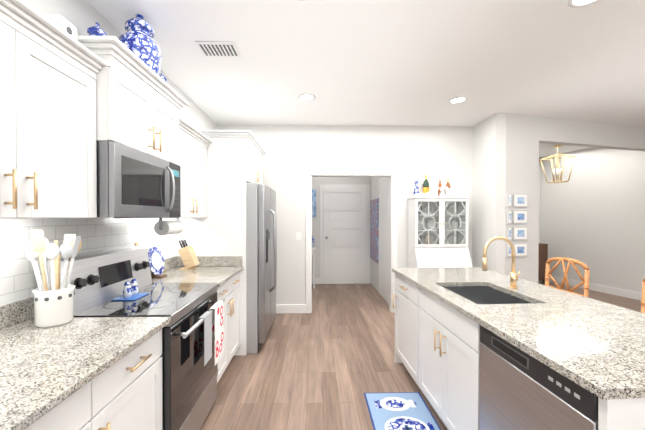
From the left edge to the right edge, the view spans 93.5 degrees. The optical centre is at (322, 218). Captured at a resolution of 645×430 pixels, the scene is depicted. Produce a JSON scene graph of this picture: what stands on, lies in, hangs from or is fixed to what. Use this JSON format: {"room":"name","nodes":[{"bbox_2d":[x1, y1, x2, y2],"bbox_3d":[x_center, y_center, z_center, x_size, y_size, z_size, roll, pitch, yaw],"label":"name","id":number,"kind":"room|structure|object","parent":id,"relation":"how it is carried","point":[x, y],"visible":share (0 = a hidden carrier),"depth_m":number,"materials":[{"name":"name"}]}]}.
{"room":"kitchen","nodes":[
{"label":"kitchen","id":0,"kind":"room"},
{"bbox_2d":[23,0,216,129],"bbox_3d":[-1.515,0.027,1.434,0.120,2.760,6.220,0,0,-1],"label":"wall","id":1,"kind":"structure","parent":0,"point":[81,16],"depth_m":1.91,"materials":[{"name":"paint"}]},
{"bbox_2d":[0,4,39,218],"bbox_3d":[-1.273,-0.359,0.799,0.329,0.720,0.723,0,0,-1],"label":"upper cabinet","id":2,"kind":"object","parent":1,"relation":"attached to","point":[19,42],"depth_m":1.12,"materials":[{"name":"white wood"}]},
{"bbox_2d":[40,32,99,218],"bbox_3d":[-1.285,-0.362,1.278,0.329,0.720,0.468,0,0,-1],"label":"upper cabinet","id":3,"kind":"object","parent":1,"relation":"attached to","point":[67,101],"depth_m":1.34,"materials":[{"name":"white wood"}]},
{"bbox_2d":[42,14,76,39],"bbox_3d":[-1.218,-0.841,1.380,0.132,0.124,0.110,0,0,-1],"label":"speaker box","id":4,"kind":"object","parent":3,"relation":"on","point":[64,24],"visible":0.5,"depth_m":1.35,"materials":[{"name":"white plastic"}]},
{"bbox_2d":[0,218,175,305],"bbox_3d":[-1.459,0.191,1.751,0.008,0.396,2.650,0,0,-1],"label":"tile backsplash","id":5,"kind":"structure","parent":1,"relation":"attached to","point":[18,281],"depth_m":1.68,"materials":[{"name":"white tile"}]},
{"bbox_2d":[0,256,175,327],"bbox_3d":[-1.452,0.440,1.753,0.019,0.102,2.648,0,0,-1],"label":"backsplash","id":6,"kind":"structure","parent":1,"relation":"attached to","point":[10,314],"depth_m":1.44,"materials":[{"name":"grey stone"}]},
{"bbox_2d":[68,48,183,167],"bbox_3d":[-1.266,-0.609,1.893,0.399,0.425,0.760,0,0,-1],"label":"upper cabinet","id":7,"kind":"object","parent":1,"relation":"attached to","point":[134,113],"depth_m":1.72,"materials":[{"name":"white wood"}]},
{"bbox_2d":[87,22,106,35],"bbox_3d":[-1.344,-1.029,1.811,0.151,0.284,0.151,0,0,-1],"label":"ginger jar","id":8,"kind":"object","parent":7,"relation":"on","point":[96,30],"visible":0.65,"depth_m":1.78,"materials":[{"name":"blue ceramic"}]},
{"bbox_2d":[96,141,180,217],"bbox_3d":[-1.234,-0.200,1.896,0.461,0.389,0.752,0,0,-1],"label":"microwave","id":9,"kind":"object","parent":7,"relation":"attached to","point":[133,183],"visible":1,"depth_m":1.69,"materials":[{"name":"silver metal"}]},
{"bbox_2d":[118,14,161,74],"bbox_3d":[-1.225,-1.135,2.033,0.263,0.494,0.262,0,0,-1],"label":"ginger jar","id":10,"kind":"object","parent":7,"relation":"on","point":[137,40],"visible":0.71,"depth_m":1.96,"materials":[{"name":"blue ceramic"}]},
{"bbox_2d":[160,73,168,84],"bbox_3d":[-1.175,-0.978,2.226,0.094,0.178,0.094,0,0,-1],"label":"ginger jar","id":11,"kind":"object","parent":7,"relation":"on","point":[163,77],"visible":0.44,"depth_m":2.21,"materials":[{"name":"blue ceramic"}]},
{"bbox_2d":[179,128,207,217],"bbox_3d":[-1.320,-0.371,2.675,0.329,0.720,0.799,0,0,-1],"label":"upper cabinet","id":12,"kind":"object","parent":1,"relation":"attached to","point":[194,196],"depth_m":2.72,"materials":[{"name":"white wood"}]},
{"bbox_2d":[154,218,183,235],"bbox_3d":[-1.241,0.059,2.466,0.116,0.137,0.296,0,0,-1],"label":"paper towel holder","id":13,"kind":"object","parent":12,"relation":"attached to","point":[166,227],"visible":0.96,"depth_m":2.35,"materials":[{"name":"white paper"}]},
{"bbox_2d":[176,256,243,267],"bbox_3d":[-1.146,0.431,3.075,0.660,0.102,0.020,0,0,-1],"label":"backsplash","id":14,"kind":"structure","parent":1,"relation":"attached to","point":[205,261],"depth_m":3.07,"materials":[{"name":"grey stone"}]},
{"bbox_2d":[312,177,370,283],"bbox_3d":[-0.010,-0.007,6.463,2.320,2.760,0.120,0,0,-1],"label":"wall","id":15,"kind":"structure","parent":0,"point":[317,182],"depth_m":6.40,"materials":[{"name":"paint"}]},
{"bbox_2d":[312,189,315,216],"bbox_3d":[-0.378,-0.337,6.378,0.480,0.580,0.023,0,0,-1],"label":"framed picture","id":16,"kind":"object","parent":15,"relation":"attached to","point":[313,202],"visible":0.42,"depth_m":6.37},
{"bbox_2d":[306,182,369,285],"bbox_3d":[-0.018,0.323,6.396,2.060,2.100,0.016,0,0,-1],"label":"door frame","id":17,"kind":"structure","parent":15,"relation":"attached to","point":[309,282],"depth_m":6.39,"materials":[{"name":"white wood"}]},
{"bbox_2d":[324,188,366,283],"bbox_3d":[0.483,0.355,6.354,0.916,2.020,0.123,0,0,-1],"label":"hall door","id":18,"kind":"structure","parent":15,"relation":"in","point":[345,235],"depth_m":6.38,"materials":[{"name":"white wood"}]},
{"bbox_2d":[217,125,472,304],"bbox_3d":[0.417,0.006,4.533,3.897,2.760,0.120,0,0,-1],"label":"wall","id":19,"kind":"structure","parent":0,"point":[287,160],"depth_m":4.46,"materials":[{"name":"paint"}]},
{"bbox_2d":[296,232,300,239],"bbox_3d":[-0.350,0.254,4.450,0.080,0.115,0.008,0,0,-1],"label":"light switch","id":20,"kind":"object","parent":19,"relation":"attached to","point":[298,235],"visible":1,"depth_m":4.45,"materials":[{"name":"white plastic"}]},
{"bbox_2d":[86,0,644,157],"bbox_3d":[2.078,-1.426,3.354,9.000,0.120,9.900,0,0,-1],"label":"ceiling","id":21,"kind":"structure","parent":0,"point":[383,62],"depth_m":2.59,"materials":[{"name":"paint"}]},
{"bbox_2d":[195,41,240,57],"bbox_3d":[-0.830,-1.355,2.432,0.300,0.008,0.220,0,0,-1],"label":"ceiling vent","id":22,"kind":"object","parent":21,"relation":"in","point":[218,49],"visible":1,"depth_m":2.42,"materials":[{"name":"white metal"}]},
{"bbox_2d":[298,94,315,100],"bbox_3d":[-0.174,-1.361,3.399,0.196,0.009,0.196,0,0,-1],"label":"recessed light","id":23,"kind":"object","parent":21,"relation":"in","point":[307,97],"visible":1,"depth_m":3.40,"materials":[{"name":"white plastic"}]},
{"bbox_2d":[449,97,466,103],"bbox_3d":[1.555,-1.361,3.482,0.196,0.009,0.196,0,0,-1],"label":"recessed light","id":24,"kind":"object","parent":21,"relation":"in","point":[457,100],"visible":1,"depth_m":3.48,"materials":[{"name":"white plastic"}]},
{"bbox_2d":[540,145,575,182],"bbox_3d":[4.420,-1.031,5.707,0.394,0.701,0.394,0,0,-1],"label":"chandelier","id":25,"kind":"object","parent":21,"relation":"hanging from","point":[557,169],"visible":1,"depth_m":5.70,"materials":[{"name":"gold metal"}]},
{"bbox_2d":[568,0,598,7],"bbox_3d":[1.616,-1.350,1.843,0.196,0.009,0.196,0,0,-1],"label":"recessed light","id":26,"kind":"object","parent":21,"relation":"in","point":[576,3],"visible":1,"depth_m":1.90,"materials":[{"name":"white plastic"}]},
{"bbox_2d":[371,177,382,291],"bbox_3d":[1.114,-0.001,5.521,0.120,2.760,1.820,0,0,-1],"label":"wall","id":27,"kind":"structure","parent":0,"point":[374,264],"depth_m":5.97,"materials":[{"name":"paint"}]},
{"bbox_2d":[370,198,378,262],"bbox_3d":[1.026,0.221,6.000,0.028,1.210,0.740,0,0,-1],"label":"picture","id":28,"kind":"object","parent":27,"relation":"attached to","point":[374,229],"visible":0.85,"depth_m":5.91},
{"bbox_2d":[379,170,395,309],"bbox_3d":[1.049,0.332,5.114,0.030,2.100,0.955,0,0,-1],"label":"door frame","id":29,"kind":"structure","parent":27,"relation":"attached to","point":[387,222],"depth_m":4.95,"materials":[{"name":"white wood"}]},
{"bbox_2d":[200,280,640,429],"bbox_3d":[2.078,1.454,3.374,9.000,0.120,9.900,0,0,-1],"label":"floor","id":30,"kind":"structure","parent":0,"point":[328,362],"depth_m":2.81,"materials":[{"name":"brown wood"}]},
{"bbox_2d":[28,368,111,429],"bbox_3d":[-1.113,0.969,0.775,0.649,0.884,0.650,0,0,-1],"label":"base cabinet","id":31,"kind":"object","parent":30,"relation":"on","point":[91,407],"depth_m":1.03,"materials":[{"name":"white wood"}]},
{"bbox_2d":[37,246,224,429],"bbox_3d":[-1.075,0.804,1.907,0.733,1.200,0.752,0,0,-1],"label":"range","id":32,"kind":"object","parent":30,"relation":"on","point":[192,342],"visible":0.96,"depth_m":1.79,"materials":[{"name":"silver metal"}]},
{"bbox_2d":[111,279,148,300],"bbox_3d":[-1.186,0.430,1.875,0.140,0.106,0.160,0,0,-1],"label":"figurines","id":33,"kind":"object","parent":32,"relation":"on","point":[130,291],"visible":1,"depth_m":1.84,"materials":[{"name":"blue"}]},
{"bbox_2d":[112,332,161,429],"bbox_3d":[-1.124,0.966,1.252,0.649,0.884,0.544,0,0,-1],"label":"base cabinet","id":34,"kind":"object","parent":30,"relation":"on","point":[137,380],"depth_m":1.33,"materials":[{"name":"white wood"}]},
{"bbox_2d":[0,316,170,429],"bbox_3d":[-1.096,0.511,0.980,0.692,0.030,1.085,0,0,-1],"label":"countertop","id":35,"kind":"structure","parent":34,"relation":"on","point":[41,368],"depth_m":1.09,"materials":[{"name":"grey stone"}]},
{"bbox_2d":[25,230,81,327],"bbox_3d":[-1.265,0.270,1.432,0.203,0.444,0.189,0,0,-1],"label":"utensil crock","id":36,"kind":"object","parent":35,"relation":"on","point":[54,304],"visible":1,"depth_m":1.39,"materials":[{"name":"white ceramic"}]},
{"bbox_2d":[176,130,266,354],"bbox_3d":[-1.123,0.250,3.581,0.769,2.285,1.098,0,0,-1],"label":"surround","id":37,"kind":"object","parent":30,"relation":"on","point":[234,162],"visible":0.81,"depth_m":3.09,"materials":[{"name":"white"}]},
{"bbox_2d":[216,272,239,382],"bbox_3d":[-1.160,0.956,2.689,0.649,0.884,0.798,0,0,-1],"label":"base cabinet","id":38,"kind":"object","parent":30,"relation":"on","point":[229,292],"depth_m":2.73,"materials":[{"name":"white wood"}]},
{"bbox_2d":[152,268,243,287],"bbox_3d":[-1.139,0.499,2.685,0.692,0.030,0.800,0,0,-1],"label":"countertop","id":39,"kind":"structure","parent":38,"relation":"on","point":[198,275],"depth_m":2.60,"materials":[{"name":"grey stone"}]},
{"bbox_2d":[148,247,167,277],"bbox_3d":[-1.370,0.358,2.530,0.105,0.253,0.240,0,0,-1],"label":"decorative plate","id":40,"kind":"object","parent":39,"relation":"on","point":[156,258],"visible":0.94,"depth_m":2.52,"materials":[{"name":"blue ceramic"}]},
{"bbox_2d":[178,240,199,269],"bbox_3d":[-1.282,0.342,2.912,0.165,0.280,0.110,0,0,-1],"label":"knife block","id":41,"kind":"object","parent":39,"relation":"on","point":[188,256],"visible":1,"depth_m":2.86,"materials":[{"name":"brown wood"}]},
{"bbox_2d":[247,183,276,353],"bbox_3d":[-1.015,0.510,3.585,0.946,1.765,0.918,0,0,-1],"label":"fridge","id":42,"kind":"object","parent":30,"relation":"on","point":[261,255],"visible":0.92,"depth_m":3.14,"materials":[{"name":"grey metal"}]},
{"bbox_2d":[312,246,315,287],"bbox_3d":[-0.513,0.975,6.172,0.760,0.800,0.390,0,0,-1],"label":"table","id":43,"kind":"object","parent":30,"relation":"on","point":[313,254],"visible":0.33,"depth_m":6.01,"materials":[{"name":"white"}]},
{"bbox_2d":[364,392,440,429],"bbox_3d":[0.573,1.400,1.660,0.445,0.009,1.550,0,0,-1],"label":"rug","id":44,"kind":"object","parent":30,"relation":"on","point":[399,411],"visible":1,"depth_m":2.18,"materials":[{"name":"blue fabric"}]},
{"bbox_2d":[407,186,472,267],"bbox_3d":[1.641,0.465,4.247,0.770,1.845,0.485,0,0,-1],"label":"china cabinet","id":45,"kind":"object","parent":30,"relation":"on","point":[437,231],"visible":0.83,"depth_m":4.18,"materials":[{"name":"white wood"}]},
{"bbox_2d":[413,180,418,193],"bbox_3d":[1.348,-0.442,4.356,0.080,0.245,0.078,0,0,-1],"label":"figurine","id":46,"kind":"object","parent":45,"relation":"on","point":[416,189],"depth_m":4.33,"materials":[{"name":"blue ceramic"}]},
{"bbox_2d":[423,175,428,192],"bbox_3d":[1.488,-0.474,4.360,0.090,0.310,0.092,0,0,-1],"label":"bottle","id":47,"kind":"object","parent":45,"relation":"on","point":[425,187],"depth_m":4.33,"materials":[{"name":"green"}]},
{"bbox_2d":[438,180,441,195],"bbox_3d":[1.697,-0.439,4.385,0.070,0.240,0.068,0,0,-1],"label":"figurine","id":48,"kind":"object","parent":45,"relation":"on","point":[439,185],"depth_m":4.37,"materials":[{"name":"orange ceramic"}]},
{"bbox_2d":[392,271,644,429],"bbox_3d":[1.144,0.961,1.955,0.817,0.884,2.070,0,0,-4],"label":"kitchen island","id":49,"kind":"object","parent":30,"relation":"on","point":[438,345],"depth_m":1.89,"materials":[{"name":"white wood"}]},
{"bbox_2d":[392,268,644,394],"bbox_3d":[1.023,0.504,1.944,0.550,0.030,2.090,0,0,-4],"label":"island countertop","id":50,"kind":"structure","parent":49,"relation":"on","point":[609,360],"depth_m":1.27,"materials":[{"name":"grey stone"}]},
{"bbox_2d":[442,286,531,303],"bbox_3d":[1.082,0.679,2.044,0.460,0.318,0.620,0,0,-4],"label":"sink","id":51,"kind":"object","parent":50,"relation":"in","point":[482,295],"visible":0.12,"depth_m":2.32,"materials":[{"name":"black metal"}]},
{"bbox_2d":[482,236,519,288],"bbox_3d":[1.247,0.304,2.119,0.256,0.366,0.082,0,0,-4],"label":"faucet","id":52,"kind":"object","parent":50,"relation":"on","point":[513,277],"visible":1,"depth_m":2.12,"materials":[{"name":"gold metal"}]},
{"bbox_2d":[452,267,644,338],"bbox_3d":[1.472,0.504,1.973,0.350,0.030,2.090,0,0,-4],"label":"island countertop","id":53,"kind":"structure","parent":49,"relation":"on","point":[626,319],"depth_m":1.82,"materials":[{"name":"grey stone"}]},
{"bbox_2d":[479,325,597,429],"bbox_3d":[1.112,0.969,1.251,0.604,0.878,0.606,0,0,-4],"label":"dishwasher","id":54,"kind":"object","parent":30,"relation":"on","point":[520,389],"visible":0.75,"depth_m":1.22,"materials":[{"name":"grey metal"}]},
{"bbox_2d":[538,243,547,283],"bbox_3d":[4.346,0.948,6.492,0.700,0.850,0.420,0,0,-15],"label":"dresser","id":55,"kind":"object","parent":30,"relation":"on","point":[543,254],"visible":0.1,"depth_m":6.34,"materials":[{"name":"brown wood"}]},
{"bbox_2d":[545,257,589,297],"bbox_3d":[1.892,0.867,2.586,0.446,1.066,0.419,0,0,-4],"label":"stool","id":56,"kind":"object","parent":30,"relation":"on","point":[585,279],"visible":0.33,"depth_m":2.57,"materials":[{"name":"wood"}]},
{"bbox_2d":[640,278,644,313],"bbox_3d":[1.912,0.872,1.794,0.447,1.066,0.419,0,0,1],"label":"stool","id":57,"kind":"object","parent":30,"relation":"on","point":[642,302],"visible":0.06,"depth_m":1.98,"materials":[{"name":"wicker"}]},
{"bbox_2d":[472,113,504,273],"bbox_3d":[2.307,0.008,4.225,0.134,2.760,0.590,0,0,-1],"label":"wall","id":58,"kind":"structure","parent":0,"point":[488,200],"depth_m":4.08,"materials":[{"name":"paint"}]},
{"bbox_2d":[504,113,538,282],"bbox_3d":[2.615,0.009,4.056,0.556,2.760,0.120,0,0,-15],"label":"wall","id":59,"kind":"structure","parent":0,"point":[521,154],"depth_m":4.00,"materials":[{"name":"paint"}]},
{"bbox_2d":[507,193,527,256],"bbox_3d":[2.545,0.081,3.962,0.321,0.823,0.024,0,0,-15],"label":"gallery","id":60,"kind":"object","parent":59,"relation":"attached to","point":[517,217],"visible":0.92,"depth_m":3.95,"materials":[{"name":"grey"}]},
{"bbox_2d":[539,157,540,242],"bbox_3d":[3.136,-0.007,6.467,3.950,2.760,0.120,0,0,-15],"label":"wall","id":61,"kind":"structure","parent":0,"point":[539,195],"depth_m":6.87,"materials":[{"name":"paint"}]},
{"bbox_2d":[539,116,644,150],"bbox_3d":[4.187,-1.214,4.461,2.694,0.320,0.120,0,0,-15],"label":"header beam","id":62,"kind":"structure","parent":0,"point":[556,131],"depth_m":4.30,"materials":[{"name":"paint"}]},
{"bbox_2d":[540,147,644,292],"bbox_3d":[5.252,-0.004,5.949,0.120,2.760,2.200,0,0,-15],"label":"wall","id":63,"kind":"structure","parent":0,"point":[593,214],"depth_m":5.76,"materials":[{"name":"paint"}]},
{"bbox_2d":[549,276,565,284],"bbox_3d":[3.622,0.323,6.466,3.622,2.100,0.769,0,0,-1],"label":"baseboard","id":64,"kind":"structure","parent":63,"relation":"attached to","point":[558,279],"depth_m":6.49,"materials":[{"name":"white"}]},
{"bbox_2d":[568,279,641,299],"bbox_3d":[5.212,1.314,5.498,0.493,0.130,1.259,0,0,-1],"label":"baseboard","id":65,"kind":"structure","parent":63,"relation":"attached to","point":[595,287],"depth_m":5.56,"materials":[{"name":"white wood"}]}
]}

